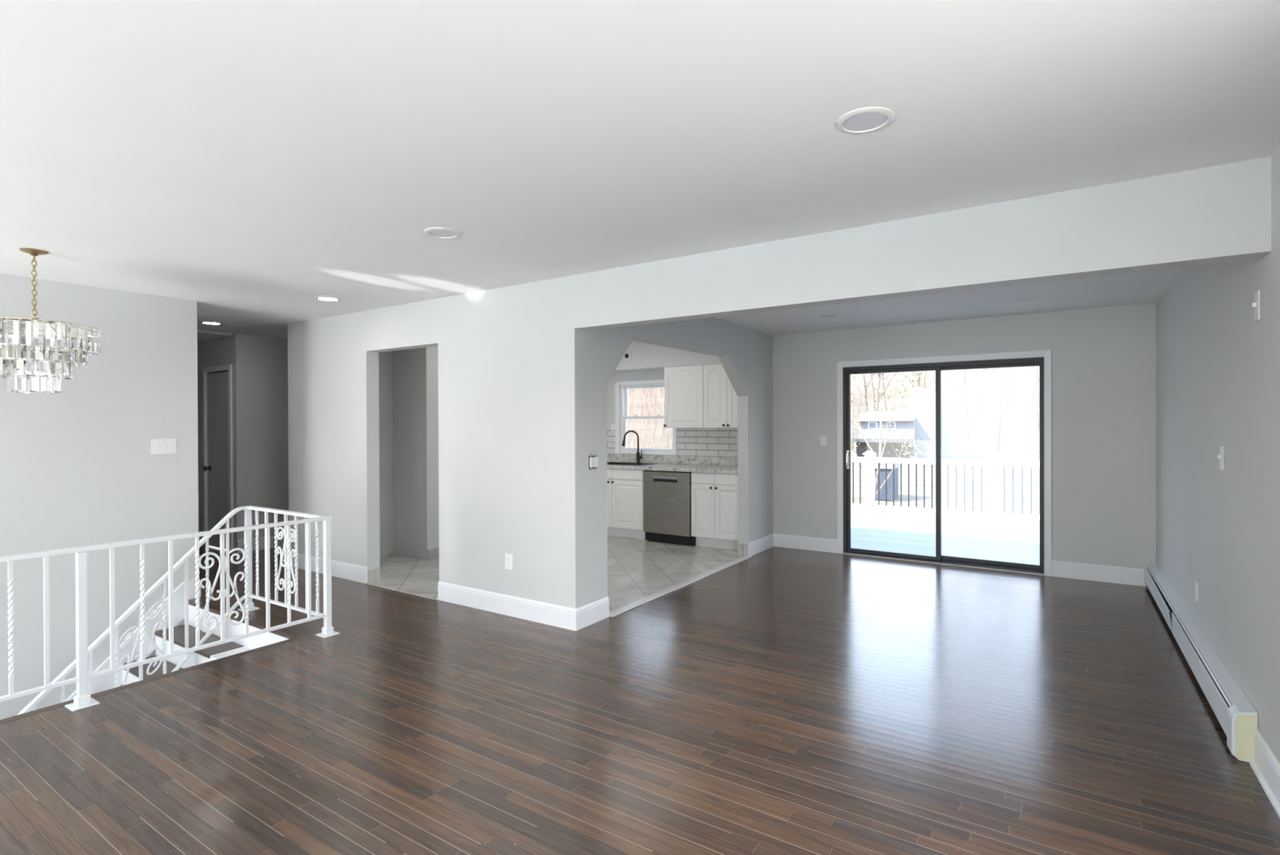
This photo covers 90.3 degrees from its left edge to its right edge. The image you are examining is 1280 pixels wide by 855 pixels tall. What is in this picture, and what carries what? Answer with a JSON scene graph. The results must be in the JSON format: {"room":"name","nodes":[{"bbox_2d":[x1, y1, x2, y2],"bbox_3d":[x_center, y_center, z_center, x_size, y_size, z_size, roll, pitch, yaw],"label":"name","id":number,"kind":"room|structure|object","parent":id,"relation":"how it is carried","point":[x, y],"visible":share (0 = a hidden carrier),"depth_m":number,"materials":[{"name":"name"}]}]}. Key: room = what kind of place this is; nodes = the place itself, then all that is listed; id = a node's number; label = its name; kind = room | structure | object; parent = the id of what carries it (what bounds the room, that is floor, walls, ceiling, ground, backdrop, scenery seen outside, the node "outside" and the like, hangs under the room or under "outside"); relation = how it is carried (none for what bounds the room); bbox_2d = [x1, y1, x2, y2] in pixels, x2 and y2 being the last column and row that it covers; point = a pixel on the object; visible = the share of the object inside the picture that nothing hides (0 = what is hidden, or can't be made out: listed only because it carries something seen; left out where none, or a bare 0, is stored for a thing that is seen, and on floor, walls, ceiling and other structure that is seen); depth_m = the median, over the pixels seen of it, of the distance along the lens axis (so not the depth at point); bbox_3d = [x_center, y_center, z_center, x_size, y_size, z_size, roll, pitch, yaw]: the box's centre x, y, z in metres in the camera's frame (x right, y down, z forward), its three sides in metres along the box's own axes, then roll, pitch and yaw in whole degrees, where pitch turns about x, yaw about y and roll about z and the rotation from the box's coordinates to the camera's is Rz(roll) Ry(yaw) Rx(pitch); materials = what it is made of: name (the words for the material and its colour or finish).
{"room":"living room","nodes":[
{"label":"living room","id":0,"kind":"room"},
{"bbox_2d":[0,273,198,719],"bbox_3d":[-5.041,1.569,3.270,0.123,5.190,4.873,0,0,33],"label":"wall","id":1,"kind":"structure","parent":0,"point":[78,468],"depth_m":4.70,"materials":[{"name":"grey paint"}]},
{"bbox_2d":[65,578,199,701],"bbox_3d":[-4.073,2.105,4.602,0.022,1.699,1.590,0,0,33],"label":"trim","id":2,"kind":"structure","parent":1,"relation":"attached to","point":[105,682],"depth_m":4.95,"materials":[{"name":"white paint"}]},
{"bbox_2d":[151,438,176,454],"bbox_3d":[-3.779,0.150,5.059,0.009,0.122,0.172,0,0,33],"label":"light switch","id":3,"kind":"object","parent":1,"relation":"attached to","point":[158,446],"visible":1,"depth_m":5.05,"materials":[{"name":"white plastic"}]},
{"bbox_2d":[188,599,300,638],"bbox_3d":[-2.988,1.413,4.722,1.698,0.025,0.038,0,0,33],"label":"trim","id":4,"kind":"structure","parent":1,"relation":"attached to","point":[286,634],"depth_m":4.57,"materials":[{"name":"brown wood"}]},
{"bbox_2d":[121,669,138,684],"bbox_3d":[-3.164,2.905,4.456,1.698,2.195,0.213,0,0,33],"label":"stair step","id":5,"kind":"structure","parent":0,"point":[131,677],"depth_m":4.75,"materials":[{"name":"white paint"}]},
{"bbox_2d":[123,655,182,679],"bbox_3d":[-3.162,1.796,4.435,1.670,0.026,0.235,0,0,33],"label":"stair tread","id":6,"kind":"structure","parent":5,"relation":"on","point":[170,666],"depth_m":4.70,"materials":[{"name":"brown wood"}]},
{"bbox_2d":[154,635,213,668],"bbox_3d":[-3.046,2.809,4.634,1.698,2.385,0.213,0,0,33],"label":"stair step","id":7,"kind":"structure","parent":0,"point":[195,659],"depth_m":4.75,"materials":[{"name":"white paint"}]},
{"bbox_2d":[154,624,251,659],"bbox_3d":[-3.045,1.605,4.612,1.670,0.026,0.235,0,0,33],"label":"stair tread","id":8,"kind":"structure","parent":7,"relation":"on","point":[229,648],"depth_m":4.69,"materials":[{"name":"brown wood"}]},
{"bbox_2d":[247,334,288,537],"bbox_3d":[-4.007,0.171,7.897,0.120,2.440,1.655,0,0,33],"label":"wall","id":9,"kind":"structure","parent":0,"point":[267,357],"depth_m":7.35,"materials":[{"name":"grey paint"}]},
{"bbox_2d":[236,533,284,553],"bbox_3d":[-3.981,1.318,7.815,0.014,0.147,1.775,0,0,33],"label":"baseboard","id":10,"kind":"structure","parent":9,"relation":"attached to","point":[240,543],"depth_m":7.28,"materials":[{"name":"white paint"}]},
{"bbox_2d":[378,351,393,555],"bbox_3d":[-2.875,0.170,7.138,0.355,2.440,1.670,0,0,33],"label":"wall","id":11,"kind":"structure","parent":0,"point":[385,358],"depth_m":6.96,"materials":[{"name":"grey paint"}]},
{"bbox_2d":[197,275,586,608],"bbox_3d":[-3.248,0.175,6.318,6.810,2.440,0.140,0,0,33],"label":"wall","id":12,"kind":"structure","parent":0,"point":[512,359],"depth_m":4.98,"materials":[{"name":"grey paint"}]},
{"bbox_2d":[201,364,233,551],"bbox_3d":[-4.829,0.346,7.343,0.704,2.100,0.177,0,0,33],"label":"door","id":13,"kind":"structure","parent":12,"relation":"in","point":[219,468],"depth_m":7.34,"materials":[{"name":"grey paint"}]},
{"bbox_2d":[292,552,367,582],"bbox_3d":[-3.000,1.322,6.069,1.327,0.147,0.014,0,0,33],"label":"baseboard","id":14,"kind":"structure","parent":12,"relation":"attached to","point":[344,570],"depth_m":5.91,"materials":[{"name":"white paint"}]},
{"bbox_2d":[368,567,380,581],"bbox_3d":[-2.401,1.334,5.763,0.009,0.109,0.113,0,0,33],"label":"baseboard","id":15,"kind":"structure","parent":12,"relation":"attached to","point":[374,574],"depth_m":5.76,"materials":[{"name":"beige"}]},
{"bbox_2d":[364,581,437,599],"bbox_3d":[-2.036,1.389,5.440,0.975,0.011,0.060,0,0,33],"label":"trim","id":16,"kind":"structure","parent":12,"relation":"attached to","point":[385,586],"depth_m":5.41,"materials":[{"name":"grey wood"}]},
{"bbox_2d":[437,581,576,631],"bbox_3d":[-1.034,1.321,4.768,1.437,0.147,0.014,0,0,33],"label":"baseboard","id":17,"kind":"structure","parent":12,"relation":"attached to","point":[554,615],"depth_m":4.71,"materials":[{"name":"white paint"}]},
{"bbox_2d":[505,553,512,569],"bbox_3d":[-0.975,0.996,4.730,0.075,0.117,0.009,0,0,33],"label":"wall outlet","id":18,"kind":"object","parent":12,"relation":"attached to","point":[508,557],"visible":1,"depth_m":4.72,"materials":[{"name":"white plastic"}]},
{"bbox_2d":[392,346,439,558],"bbox_3d":[-1.760,0.163,7.981,0.575,2.440,2.647,0,0,33],"label":"wall","id":19,"kind":"structure","parent":0,"point":[415,371],"depth_m":6.83,"materials":[{"name":"grey paint"}]},
{"bbox_2d":[426,546,439,558],"bbox_3d":[-1.680,1.331,7.572,0.009,0.094,2.040,0,0,33],"label":"baseboard","id":20,"kind":"structure","parent":19,"relation":"attached to","point":[432,553],"depth_m":6.78,"materials":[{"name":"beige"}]},
{"bbox_2d":[0,0,1279,343],"bbox_3d":[-2.424,-1.149,4.377,10.526,0.220,9.637,0,0,33],"label":"ceiling","id":21,"kind":"structure","parent":0,"point":[249,162],"depth_m":2.21,"materials":[{"name":"white paint"}]},
{"bbox_2d":[0,247,101,393],"bbox_3d":[-3.542,-0.618,3.726,0.587,0.831,0.582,0,0,36],"label":"chandelier","id":22,"kind":"object","parent":21,"relation":"hanging from","point":[34,360],"visible":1,"depth_m":3.63,"materials":[{"name":"clear glass"}]},
{"bbox_2d":[200,320,222,324],"bbox_3d":[-4.264,-1.038,6.337,0.188,0.008,0.188,0,0,33],"label":"recessed light","id":23,"kind":"object","parent":21,"relation":"in","point":[202,322],"visible":1,"depth_m":6.32,"materials":[{"name":"white"}]},
{"bbox_2d":[197,329,231,341],"bbox_3d":[-5.017,-1.031,7.187,0.900,0.021,0.360,0,0,33],"label":"attic hatch","id":24,"kind":"object","parent":21,"relation":"attached to","point":[202,335],"visible":0.48,"depth_m":7.11,"materials":[{"name":"white paint"}]},
{"bbox_2d":[315,296,341,301],"bbox_3d":[-2.519,-1.038,5.145,0.188,0.008,0.188,0,0,33],"label":"recessed light","id":25,"kind":"object","parent":21,"relation":"in","point":[321,298],"visible":1,"depth_m":5.13,"materials":[{"name":"white"}]},
{"bbox_2d":[318,297,337,300],"bbox_3d":[-2.519,-1.038,5.145,0.142,0.002,0.142,0,0,20],"label":"diffuser","id":26,"kind":"object","parent":25,"relation":"attached to","point":[319,298],"depth_m":5.13,"materials":[{"name":"white"}]},
{"bbox_2d":[424,226,461,239],"bbox_3d":[-1.054,-1.036,3.404,0.188,0.008,0.188,0,0,33],"label":"recessed light","id":27,"kind":"object","parent":21,"relation":"in","point":[436,232],"visible":1,"depth_m":3.39,"materials":[{"name":"white"}]},
{"bbox_2d":[428,230,456,237],"bbox_3d":[-1.054,-1.036,3.404,0.142,0.002,0.142,0,0,20],"label":"diffuser","id":28,"kind":"object","parent":27,"relation":"attached to","point":[435,233],"depth_m":3.41,"materials":[{"name":"white"}]},
{"bbox_2d":[817,313,838,317],"bbox_3d":[1.781,-1.057,6.033,0.188,0.008,0.188,0,0,33],"label":"recessed light","id":29,"kind":"object","parent":21,"relation":"in","point":[826,315],"visible":1,"depth_m":6.01,"materials":[{"name":"white"}]},
{"bbox_2d":[820,315,835,316],"bbox_3d":[1.781,-1.056,6.033,0.142,0.002,0.142,0,0,20],"label":"diffuser","id":30,"kind":"object","parent":29,"relation":"attached to","point":[820,315],"depth_m":6.03,"materials":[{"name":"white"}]},
{"bbox_2d":[835,106,894,134],"bbox_3d":[0.762,-1.037,2.161,0.188,0.008,0.188,0,0,33],"label":"recessed light","id":31,"kind":"object","parent":21,"relation":"in","point":[868,119],"visible":1,"depth_m":2.15,"materials":[{"name":"white"}]},
{"bbox_2d":[842,112,886,131],"bbox_3d":[0.762,-1.036,2.161,0.142,0.002,0.142,0,0,-25],"label":"diffuser","id":32,"kind":"object","parent":31,"relation":"attached to","point":[855,122],"depth_m":2.16,"materials":[{"name":"white plastic"}]},
{"bbox_2d":[574,156,1271,330],"bbox_3d":[1.032,-0.864,3.475,3.466,0.366,0.135,0,0,33],"label":"ceiling beam","id":33,"kind":"structure","parent":21,"relation":"attached to","point":[1220,213],"depth_m":3.04,"materials":[{"name":"grey paint"}]},
{"bbox_3d":[3.163,-1.058,5.215,0.188,0.008,0.188,0,0,33],"label":"recessed light","id":34,"kind":"object","parent":21,"relation":"in","visible":0},
{"bbox_2d":[1016,297,1035,299],"bbox_3d":[3.163,-1.058,5.215,0.142,0.002,0.142,0,0,-25],"label":"diffuser","id":35,"kind":"object","parent":34,"relation":"attached to","point":[1017,298],"depth_m":5.22,"materials":[{"name":"white"}]},
{"bbox_2d":[0,534,1279,854],"bbox_3d":[-2.425,1.523,4.329,10.376,0.256,9.527,0,0,33],"label":"floor","id":36,"kind":"structure","parent":0,"point":[775,700],"depth_m":2.93,"materials":[{"name":"brown wood"}]},
{"bbox_2d":[0,636,302,724],"bbox_3d":[-3.557,1.427,2.297,0.070,0.032,4.690,0,0,33],"label":"trim","id":37,"kind":"structure","parent":36,"relation":"on","point":[164,675],"depth_m":3.53,"materials":[{"name":"brown wood"}]},
{"bbox_2d":[188,604,288,648],"bbox_3d":[-2.987,1.542,4.725,1.698,0.238,0.018,0,0,33],"label":"stair riser","id":38,"kind":"structure","parent":36,"relation":"on","point":[260,640],"depth_m":4.69,"materials":[{"name":"white paint"}]},
{"bbox_2d":[607,468,645,539],"bbox_3d":[-0.203,0.941,8.172,0.960,0.860,0.617,0,0,33],"label":"base cabinet","id":39,"kind":"object","parent":36,"relation":"on","point":[625,487],"visible":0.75,"depth_m":7.84,"materials":[{"name":"white paint"}]},
{"bbox_2d":[607,453,737,474],"bbox_3d":[0.161,0.434,7.937,2.668,0.150,0.600,0,0,33],"label":"countertop","id":40,"kind":"structure","parent":39,"relation":"on","point":[720,464],"depth_m":7.82,"materials":[{"name":"stone"}]},
{"bbox_2d":[607,462,653,465],"bbox_3d":[-0.193,0.565,8.142,0.686,0.209,0.356,0,0,33],"label":"sink","id":41,"kind":"object","parent":40,"relation":"in","point":[608,463],"visible":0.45,"depth_m":8.21,"materials":[{"name":"black metal"}]},
{"bbox_2d":[607,462,645,464],"bbox_3d":[-0.193,0.569,8.142,0.648,0.201,0.318,0,0,33],"label":"basin","id":42,"kind":"object","parent":41,"relation":"in","point":[607,463],"depth_m":8.24,"materials":[{"name":"black metal"}]},
{"bbox_2d":[622,430,642,462],"bbox_3d":[-0.102,0.252,8.294,0.271,0.429,0.077,0,0,5],"label":"kitchen faucet","id":43,"kind":"object","parent":40,"relation":"on","point":[638,457],"visible":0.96,"depth_m":8.28,"materials":[{"name":"black metal"}]},
{"bbox_2d":[644,470,695,546],"bbox_3d":[0.467,0.940,7.723,0.658,0.857,0.574,0,0,33],"label":"dishwasher","id":44,"kind":"object","parent":36,"relation":"on","point":[667,494],"visible":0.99,"depth_m":7.49,"materials":[{"name":"silver metal"}]},
{"bbox_2d":[691,471,737,550],"bbox_3d":[1.004,0.940,7.373,0.638,0.860,0.617,0,0,33],"label":"base cabinet","id":45,"kind":"object","parent":36,"relation":"on","point":[714,495],"visible":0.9,"depth_m":7.16,"materials":[{"name":"white paint"}]},
{"bbox_2d":[613,342,720,372],"bbox_3d":[0.232,-0.903,8.048,2.674,0.322,0.327,0,0,33],"label":"wall","id":46,"kind":"structure","parent":0,"point":[645,356],"depth_m":7.86,"materials":[{"name":"grey paint"}]},
{"bbox_2d":[624,351,631,360],"bbox_3d":[-0.155,-0.908,8.101,0.110,0.120,0.010,0,0,33],"label":"cover plate","id":47,"kind":"object","parent":46,"relation":"attached to","point":[628,354],"visible":0.93,"depth_m":8.10,"materials":[{"name":"grey paint"}]},
{"bbox_2d":[586,317,773,604],"bbox_3d":[0.531,0.164,5.967,0.121,2.440,3.477,0,0,33],"label":"wall","id":48,"kind":"structure","parent":0,"point":[745,354],"depth_m":6.22,"materials":[{"name":"grey paint"}]},
{"bbox_2d":[575,596,608,630],"bbox_3d":[-0.339,1.319,4.529,0.014,0.147,0.384,0,0,33],"label":"baseboard","id":49,"kind":"structure","parent":48,"relation":"attached to","point":[588,614],"depth_m":4.52,"materials":[{"name":"white paint"}]},
{"bbox_2d":[588,453,598,470],"bbox_3d":[-0.329,0.246,4.543,0.016,0.118,0.093,0,0,33],"label":"light switch","id":50,"kind":"object","parent":48,"relation":"attached to","point":[593,460],"visible":1,"depth_m":4.53,"materials":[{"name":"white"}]},
{"bbox_2d":[737,542,747,555],"bbox_3d":[1.102,1.310,6.833,0.117,0.124,0.010,0,0,33],"label":"baseboard","id":51,"kind":"structure","parent":48,"relation":"attached to","point":[742,548],"depth_m":6.83,"materials":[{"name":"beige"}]},
{"bbox_2d":[748,533,773,555],"bbox_3d":[1.357,1.303,7.092,0.014,0.147,0.703,0,0,33],"label":"baseboard","id":52,"kind":"structure","parent":48,"relation":"attached to","point":[760,544],"depth_m":7.06,"materials":[{"name":"white paint"}]},
{"bbox_2d":[608,555,751,617],"bbox_3d":[0.466,1.379,5.745,0.075,0.012,2.530,0,0,33],"label":"trim","id":53,"kind":"structure","parent":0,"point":[650,597],"depth_m":5.45,"materials":[{"name":"white wood"}]},
{"bbox_2d":[606,302,1155,586],"bbox_3d":[1.600,0.154,7.423,6.876,2.440,0.130,0,0,33],"label":"wall","id":54,"kind":"structure","parent":0,"point":[1104,359],"depth_m":5.85,"materials":[{"name":"grey paint"}]},
{"bbox_2d":[607,429,615,453],"bbox_3d":[-0.559,0.194,8.769,0.547,0.326,0.008,0,0,33],"label":"tile backsplash","id":55,"kind":"structure","parent":54,"relation":"attached to","point":[611,433],"depth_m":8.65,"materials":[{"name":"white tile"}]},
{"bbox_2d":[610,423,615,430],"bbox_3d":[-0.365,0.011,8.639,0.073,0.110,0.009,0,0,33],"label":"wall outlet","id":56,"kind":"object","parent":54,"relation":"attached to","point":[612,425],"visible":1,"depth_m":8.64,"materials":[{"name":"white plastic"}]},
{"bbox_2d":[613,379,677,455],"bbox_3d":[0.095,-0.131,8.393,0.985,0.968,0.150,0,0,33],"label":"window","id":57,"kind":"structure","parent":54,"relation":"in","point":[624,385],"depth_m":8.54,"materials":[{"name":"white paint"}]},
{"bbox_2d":[663,364,703,427],"bbox_3d":[0.601,-0.369,7.787,0.537,0.745,0.357,0,0,33],"label":"upper cabinet","id":58,"kind":"object","parent":54,"relation":"attached to","point":[683,384],"visible":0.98,"depth_m":7.66,"materials":[{"name":"white paint"}]},
{"bbox_2d":[676,427,737,457],"bbox_3d":[0.954,0.180,7.768,1.160,0.352,0.008,0,0,33],"label":"tile backsplash","id":59,"kind":"structure","parent":54,"relation":"attached to","point":[697,442],"depth_m":7.84,"materials":[{"name":"white tile"}]},
{"bbox_2d":[703,363,737,427],"bbox_3d":[1.082,-0.369,7.469,0.613,0.745,0.357,0,0,33],"label":"upper cabinet","id":60,"kind":"object","parent":54,"relation":"attached to","point":[720,397],"visible":0.62,"depth_m":7.41,"materials":[{"name":"white paint"}]},
{"bbox_2d":[773,533,837,552],"bbox_3d":[1.851,1.301,7.178,0.744,0.147,0.014,0,0,33],"label":"baseboard","id":61,"kind":"structure","parent":54,"relation":"attached to","point":[824,544],"depth_m":7.16,"materials":[{"name":"white paint"}]},
{"bbox_2d":[820,435,826,445],"bbox_3d":[2.031,0.148,7.049,0.074,0.114,0.018,0,0,33],"label":"light switch","id":62,"kind":"object","parent":54,"relation":"attached to","point":[823,438],"visible":1,"depth_m":7.05,"materials":[{"name":"white plastic"}]},
{"bbox_2d":[842,552,1044,575],"bbox_3d":[2.979,1.367,6.418,1.852,0.014,0.024,0,0,33],"label":"sill","id":63,"kind":"structure","parent":54,"relation":"attached to","point":[858,554],"depth_m":6.35,"materials":[{"name":"beige"}]},
{"bbox_2d":[836,349,1051,576],"bbox_3d":[3.004,0.328,6.463,1.968,2.090,0.162,0,0,33],"label":"door","id":64,"kind":"structure","parent":54,"relation":"in","point":[844,371],"depth_m":6.42,"materials":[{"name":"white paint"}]},
{"bbox_2d":[1051,560,1146,586],"bbox_3d":[4.088,1.300,5.697,0.684,0.147,0.014,0,0,33],"label":"baseboard","id":65,"kind":"structure","parent":54,"relation":"attached to","point":[1104,573],"depth_m":5.69,"materials":[{"name":"white paint"}]},
{"bbox_2d":[1155,145,1279,762],"bbox_3d":[1.891,0.178,1.524,0.120,2.440,9.627,0,0,33],"label":"wall","id":66,"kind":"structure","parent":0,"point":[1218,367],"depth_m":3.07,"materials":[{"name":"grey paint"}]},
{"bbox_2d":[1195,580,1198,602],"bbox_3d":[3.329,0.982,3.811,0.009,0.117,0.074,0,0,33],"label":"wall outlet","id":67,"kind":"object","parent":66,"relation":"attached to","point":[1196,582],"visible":1,"depth_m":3.80,"materials":[{"name":"white plastic"}]},
{"bbox_2d":[1144,562,1257,762],"bbox_3d":[3.452,1.273,4.070,0.088,0.214,3.410,0,0,33],"label":"baseboard heater","id":68,"kind":"object","parent":66,"relation":"attached to","point":[1236,714],"visible":1,"depth_m":3.20,"materials":[{"name":"white metal"}]},
{"bbox_2d":[1217,445,1223,469],"bbox_3d":[2.930,0.153,3.218,0.018,0.118,0.074,0,0,33],"label":"light switch","id":69,"kind":"object","parent":66,"relation":"attached to","point":[1220,456],"visible":1,"depth_m":3.20,"materials":[{"name":"white plastic"}]},
{"bbox_2d":[1251,289,1260,321],"bbox_3d":[2.543,-0.501,2.634,0.018,0.122,0.072,0,0,33],"label":"wall plate","id":70,"kind":"object","parent":66,"relation":"attached to","point":[1255,304],"visible":1,"depth_m":2.62,"materials":[{"name":"white plastic"}]},
{"bbox_2d":[1248,728,1279,817],"bbox_3d":[0.888,1.334,0.141,0.028,0.147,6.000,0,0,33],"label":"baseboard","id":71,"kind":"structure","parent":66,"relation":"attached to","point":[1265,765],"depth_m":2.46,"materials":[{"name":"white paint"}]},
{"bbox_3d":[-4.579,2.807,2.209,1.818,0.120,3.400,0,0,33],"label":"floor","id":72,"kind":"structure","parent":0,"visible":0},
{"bbox_2d":[0,505,339,714],"bbox_3d":[-3.821,1.673,2.705,1.190,2.139,4.675,0,0,33],"label":"stair railing","id":73,"kind":"object","parent":72,"relation":"on","point":[83,679],"visible":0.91,"depth_m":3.88,"materials":[{"name":"white metal"}]},
{"label":"outside","id":74,"kind":"structure","parent":0,"visible":0},
{"bbox_2d":[850,512,1039,564],"bbox_3d":[3.803,1.502,8.463,10.000,0.040,4.023,0,0,33],"label":"deck","id":75,"kind":"object","parent":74,"point":[909,535],"visible":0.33,"depth_m":8.55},
{"bbox_2d":[850,450,1039,525],"bbox_3d":[5.349,0.927,9.657,7.420,1.090,0.180,0,0,33],"label":"deck railing","id":76,"kind":"object","parent":75,"relation":"on","point":[869,460],"visible":0.45,"depth_m":9.94,"materials":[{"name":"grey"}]},
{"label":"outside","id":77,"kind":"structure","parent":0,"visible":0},
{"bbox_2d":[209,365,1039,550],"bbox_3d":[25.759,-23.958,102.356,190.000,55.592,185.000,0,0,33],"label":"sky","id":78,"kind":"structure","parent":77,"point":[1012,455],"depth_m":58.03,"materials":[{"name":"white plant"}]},
{"bbox_2d":[626,366,1039,453],"bbox_3d":[43.331,-8.694,72.654,106.038,25.409,134.394,0,0,33],"label":"trees","id":79,"kind":"object","parent":78,"relation":"on","point":[657,397],"visible":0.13,"depth_m":97.66,"materials":[{"name":"plant"}]},
{"bbox_2d":[853,373,877,411],"bbox_3d":[37.372,-9.211,103.795,10.039,24.096,11.299,0,0,-8],"label":"bare tree","id":80,"kind":"object","parent":78,"relation":"on","point":[864,381],"visible":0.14,"depth_m":103.96,"materials":[{"name":"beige plant"}]},
{"bbox_2d":[870,373,875,411],"bbox_3d":[45.217,-13.426,123.562,13.089,21.124,10.019,0,0,21],"label":"bare tree","id":81,"kind":"object","parent":78,"relation":"on","point":[872,383],"visible":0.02,"depth_m":124.67,"materials":[{"name":"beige plant"}]},
{"bbox_2d":[862,462,900,500],"bbox_3d":[13.399,2.841,35.281,1.600,2.150,1.800,0,0,33],"label":"garden shed","id":82,"kind":"object","parent":78,"relation":"on","point":[889,465],"visible":0.36,"depth_m":34.51,"materials":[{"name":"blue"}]},
{"bbox_2d":[876,372,891,411],"bbox_3d":[45.744,-9.491,115.963,10.943,17.660,8.376,0,0,-44],"label":"bare tree","id":83,"kind":"object","parent":78,"relation":"on","point":[882,374],"visible":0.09,"depth_m":116.66,"materials":[{"name":"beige plant"}]},
{"bbox_2d":[875,372,897,411],"bbox_3d":[33.392,-10.285,89.968,11.774,28.262,13.252,0,0,39],"label":"bare tree","id":84,"kind":"object","parent":78,"relation":"on","point":[878,374],"visible":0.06,"depth_m":89.38,"materials":[{"name":"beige plant"}]},
{"bbox_2d":[850,370,934,496],"bbox_3d":[9.103,-0.353,24.990,4.283,8.671,5.016,0,0,-42],"label":"tree","id":85,"kind":"object","parent":78,"relation":"on","point":[881,453],"visible":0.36,"depth_m":24.04,"materials":[{"name":"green plant"}]},
{"bbox_2d":[850,386,948,458],"bbox_3d":[31.324,-0.631,79.037,11.000,8.600,11.600,0,0,33],"label":"house","id":86,"kind":"structure","parent":78,"relation":"on","point":[919,421],"depth_m":75.47,"materials":[{"name":"grey"}]},
{"bbox_2d":[901,371,919,387],"bbox_3d":[48.323,-9.166,111.272,9.424,19.313,7.088,0,0,35],"label":"bare tree","id":87,"kind":"object","parent":78,"relation":"on","point":[904,371],"visible":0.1,"depth_m":110.58,"materials":[{"name":"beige plant"}]},
{"bbox_2d":[911,370,933,387],"bbox_3d":[38.172,-6.810,89.183,7.752,21.121,10.306,0,0,17],"label":"bare tree","id":88,"kind":"object","parent":78,"relation":"on","point":[917,380],"visible":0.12,"depth_m":88.39,"materials":[{"name":"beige plant"}]},
{"bbox_2d":[918,368,972,408],"bbox_3d":[46.796,-2.894,97.508,8.450,13.637,6.468,0,0,26],"label":"bare tree","id":89,"kind":"object","parent":78,"relation":"on","point":[949,406],"visible":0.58,"depth_m":96.25,"materials":[{"name":"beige plant"}]},
{"bbox_2d":[943,368,973,435],"bbox_3d":[52.870,-9.818,103.264,10.605,22.616,9.422,0,0,-27],"label":"bare tree","id":90,"kind":"object","parent":78,"relation":"on","point":[964,370],"visible":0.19,"depth_m":103.55,"materials":[{"name":"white plant"}]},
{"bbox_2d":[965,368,986,417],"bbox_3d":[60.537,-11.512,113.649,9.428,20.051,9.064,0,0,35],"label":"bare tree","id":91,"kind":"object","parent":78,"relation":"on","point":[983,371],"visible":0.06,"depth_m":112.44,"materials":[{"name":"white plant"}]},
{"bbox_2d":[986,367,1011,451],"bbox_3d":[52.691,-7.911,90.449,8.398,22.881,11.164,0,0,34],"label":"bare tree","id":92,"kind":"object","parent":78,"relation":"on","point":[997,449],"visible":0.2,"depth_m":90.45,"materials":[{"name":"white plant"}]},
{"bbox_2d":[1008,366,1017,404],"bbox_3d":[67.582,-12.017,116.819,5.891,16.051,7.832,0,0,-12],"label":"bare tree","id":93,"kind":"object","parent":78,"relation":"on","point":[1010,393],"visible":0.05,"depth_m":117.51,"materials":[{"name":"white plant"}]},
{"bbox_2d":[1004,365,1039,456],"bbox_3d":[50.405,-4.675,81.370,7.716,17.069,8.025,0,0,-2],"label":"bare tree","id":94,"kind":"object","parent":78,"relation":"on","point":[1035,382],"visible":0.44,"depth_m":80.94,"materials":[{"name":"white plant"}]},
{"bbox_2d":[1015,365,1039,429],"bbox_3d":[63.590,-8.466,101.875,7.596,18.233,8.550,0,0,33],"label":"bare tree","id":95,"kind":"object","parent":78,"relation":"on","point":[1035,397],"visible":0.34,"depth_m":102.11,"materials":[{"name":"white plant"}]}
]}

